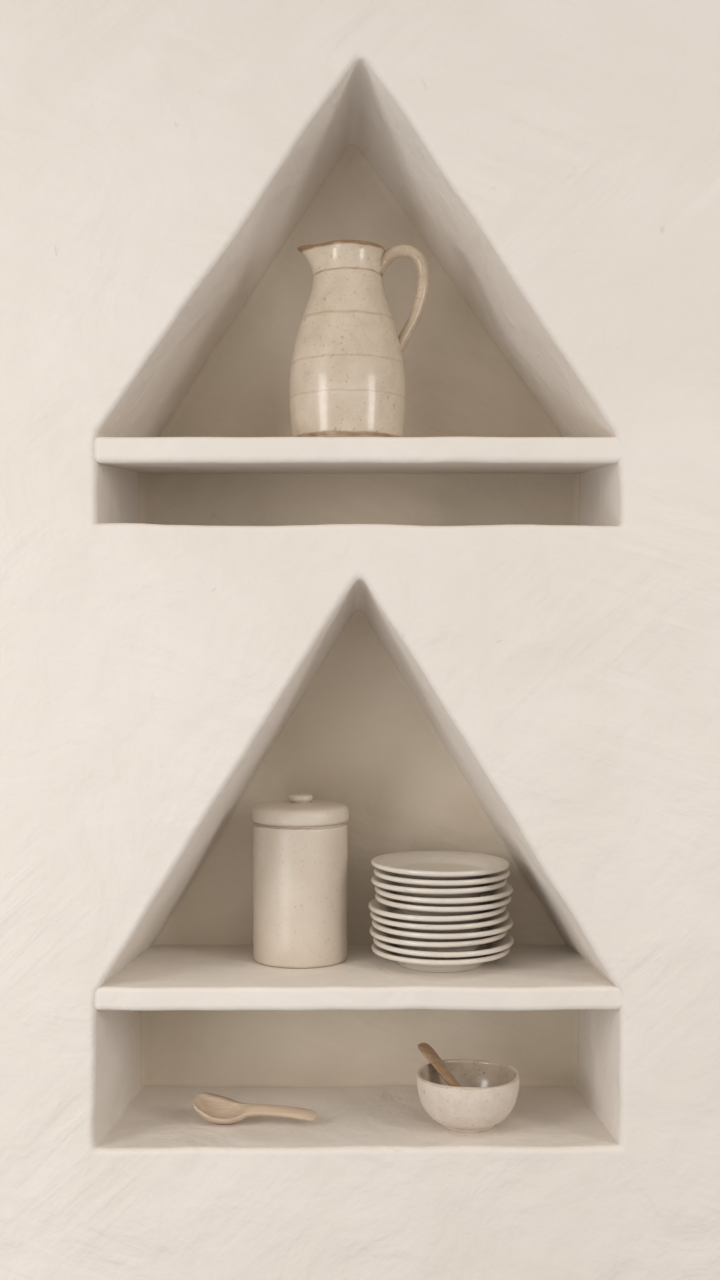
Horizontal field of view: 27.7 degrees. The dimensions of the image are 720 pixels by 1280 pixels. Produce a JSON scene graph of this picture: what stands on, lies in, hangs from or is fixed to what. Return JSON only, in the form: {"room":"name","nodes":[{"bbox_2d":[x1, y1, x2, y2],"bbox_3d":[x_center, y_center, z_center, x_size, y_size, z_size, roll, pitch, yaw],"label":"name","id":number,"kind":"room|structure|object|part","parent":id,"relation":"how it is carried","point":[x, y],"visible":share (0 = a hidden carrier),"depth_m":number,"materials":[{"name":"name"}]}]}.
{"room":"traditional dwelling","nodes":[
{"label":"traditional dwelling","id":0,"kind":"room"},
{"bbox_2d":[0,0,719,1279],"bbox_3d":[0.000,-0.075,2.035,3.600,2.850,0.270,0,0,0],"label":"wall","id":1,"kind":"structure","parent":0,"point":[523,670],"depth_m":1.90,"materials":[{"name":"paint"}]},
{"bbox_2d":[193,1092,317,1123],"bbox_3d":[-0.142,0.642,1.996,0.170,0.037,0.051,0,0,0],"label":"wooden spoon","id":2,"kind":"object","parent":1,"relation":"on","point":[214,1108],"visible":1,"depth_m":1.99,"materials":[{"name":"brown wood"}]},
{"bbox_2d":[94,437,620,473],"bbox_3d":[0.000,-0.248,2.038,0.700,0.035,0.272,0,0,0],"label":"shelf","id":3,"kind":"object","parent":1,"relation":"attached to","point":[143,455],"visible":0.98,"depth_m":1.90,"materials":[{"name":"paint"}]},
{"bbox_2d":[290,240,428,436],"bbox_3d":[-0.014,-0.402,1.986,0.164,0.273,0.157,0,0,42],"label":"pitcher","id":4,"kind":"object","parent":3,"relation":"on","point":[347,375],"visible":0.92,"depth_m":1.93,"materials":[{"name":"ceramic"}]},
{"bbox_3d":[0.055,-0.459,1.988,0.079,0.159,0.031,0,0,0],"label":"handle","id":5,"kind":"part","parent":4,"relation":"part of","materials":[{"name":"ceramic"}]},
{"bbox_2d":[94,945,621,1010],"bbox_3d":[0.000,0.468,2.038,0.700,0.033,0.272,0,0,0],"label":"shelf","id":6,"kind":"object","parent":1,"relation":"attached to","point":[162,977],"visible":0.93,"depth_m":1.92,"materials":[{"name":"paint"}]},
{"bbox_2d":[252,794,348,968],"bbox_3d":[-0.085,0.336,2.076,0.138,0.233,0.138,0,0,0],"label":"canister","id":7,"kind":"object","parent":6,"relation":"on","point":[300,842],"visible":1,"depth_m":2.02,"materials":[{"name":"ceramic"}]},
{"bbox_3d":[-0.085,0.245,2.076,0.138,0.030,0.138,0,0,0],"label":"lid","id":8,"kind":"part","parent":7,"relation":"part of","materials":[{"name":"ceramic"}]},
{"bbox_3d":[-0.085,0.226,2.076,0.035,0.014,0.035,0,0,0],"label":"knob","id":9,"kind":"part","parent":7,"relation":"part of","materials":[{"name":"ceramic"}]},
{"bbox_2d":[371,943,509,971],"bbox_3d":[0.113,0.440,2.045,0.193,0.025,0.193,0,0,44],"label":"plate","id":10,"kind":"object","parent":6,"relation":"on","point":[425,965],"visible":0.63,"depth_m":1.98,"materials":[{"name":"ceramic"}]},
{"bbox_2d":[373,933,513,959],"bbox_3d":[0.116,0.428,2.043,0.196,0.025,0.196,1,1,42],"label":"plate","id":11,"kind":"object","parent":10,"relation":"on","point":[506,942],"visible":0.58,"depth_m":1.98,"materials":[{"name":"ceramic"}]},
{"bbox_2d":[369,925,506,951],"bbox_3d":[0.109,0.416,2.047,0.192,0.025,0.192,0,0,7],"label":"plate","id":12,"kind":"object","parent":11,"relation":"on","point":[461,946],"visible":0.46,"depth_m":1.98,"materials":[{"name":"ceramic"}]},
{"bbox_2d":[372,917,512,941],"bbox_3d":[0.115,0.404,2.045,0.197,0.025,0.197,0,0,-5],"label":"plate","id":13,"kind":"object","parent":12,"relation":"on","point":[507,924],"visible":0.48,"depth_m":1.98,"materials":[{"name":"ceramic"}]},
{"bbox_2d":[370,909,508,933],"bbox_3d":[0.111,0.392,2.046,0.194,0.025,0.194,0,0,16],"label":"plate","id":14,"kind":"object","parent":13,"relation":"on","point":[484,922],"visible":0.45,"depth_m":1.98,"materials":[{"name":"ceramic"}]},
{"bbox_2d":[369,899,505,924],"bbox_3d":[0.108,0.381,2.043,0.192,0.025,0.192,0,0,-7],"label":"plate","id":15,"kind":"object","parent":14,"relation":"on","point":[375,906],"visible":0.42,"depth_m":1.98,"materials":[{"name":"ceramic"}]},
{"bbox_2d":[375,893,511,915],"bbox_3d":[0.117,0.369,2.046,0.190,0.025,0.190,0,0,-17],"label":"plate","id":16,"kind":"object","parent":15,"relation":"on","point":[406,909],"visible":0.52,"depth_m":1.98,"materials":[{"name":"ceramic"}]},
{"bbox_2d":[375,883,512,906],"bbox_3d":[0.117,0.357,2.045,0.193,0.025,0.193,0,0,-24],"label":"plate","id":17,"kind":"object","parent":16,"relation":"on","point":[506,890],"visible":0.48,"depth_m":1.98,"materials":[{"name":"ceramic"}]},
{"bbox_2d":[371,875,506,897],"bbox_3d":[0.110,0.345,2.044,0.190,0.025,0.190,0,0,-28],"label":"plate","id":18,"kind":"object","parent":17,"relation":"on","point":[382,883],"visible":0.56,"depth_m":1.98,"materials":[{"name":"ceramic"}]},
{"bbox_2d":[374,868,509,888],"bbox_3d":[0.115,0.333,2.045,0.190,0.025,0.190,0,0,29],"label":"plate","id":19,"kind":"object","parent":18,"relation":"on","point":[404,882],"visible":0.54,"depth_m":1.97,"materials":[{"name":"ceramic"}]},
{"bbox_2d":[371,850,509,879],"bbox_3d":[0.112,0.321,2.045,0.193,0.025,0.193,1,0,33],"label":"plate","id":20,"kind":"object","parent":19,"relation":"on","point":[429,864],"visible":0.88,"depth_m":2.07,"materials":[{"name":"ceramic"}]},
{"bbox_2d":[417,1059,518,1132],"bbox_3d":[0.147,0.624,1.988,0.139,0.073,0.138,0,0,0],"label":"bowl","id":21,"kind":"object","parent":1,"relation":"on","point":[488,1093],"visible":0.98,"depth_m":1.94,"materials":[{"name":"ceramic"}]},
{"bbox_2d":[418,1043,461,1086],"bbox_3d":[0.134,0.604,2.006,0.131,0.078,0.026,0,0,40],"label":"wooden spoon","id":22,"kind":"object","parent":21,"relation":"in","point":[425,1049],"visible":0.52,"depth_m":2.02,"materials":[{"name":"brown wood"}]}
]}

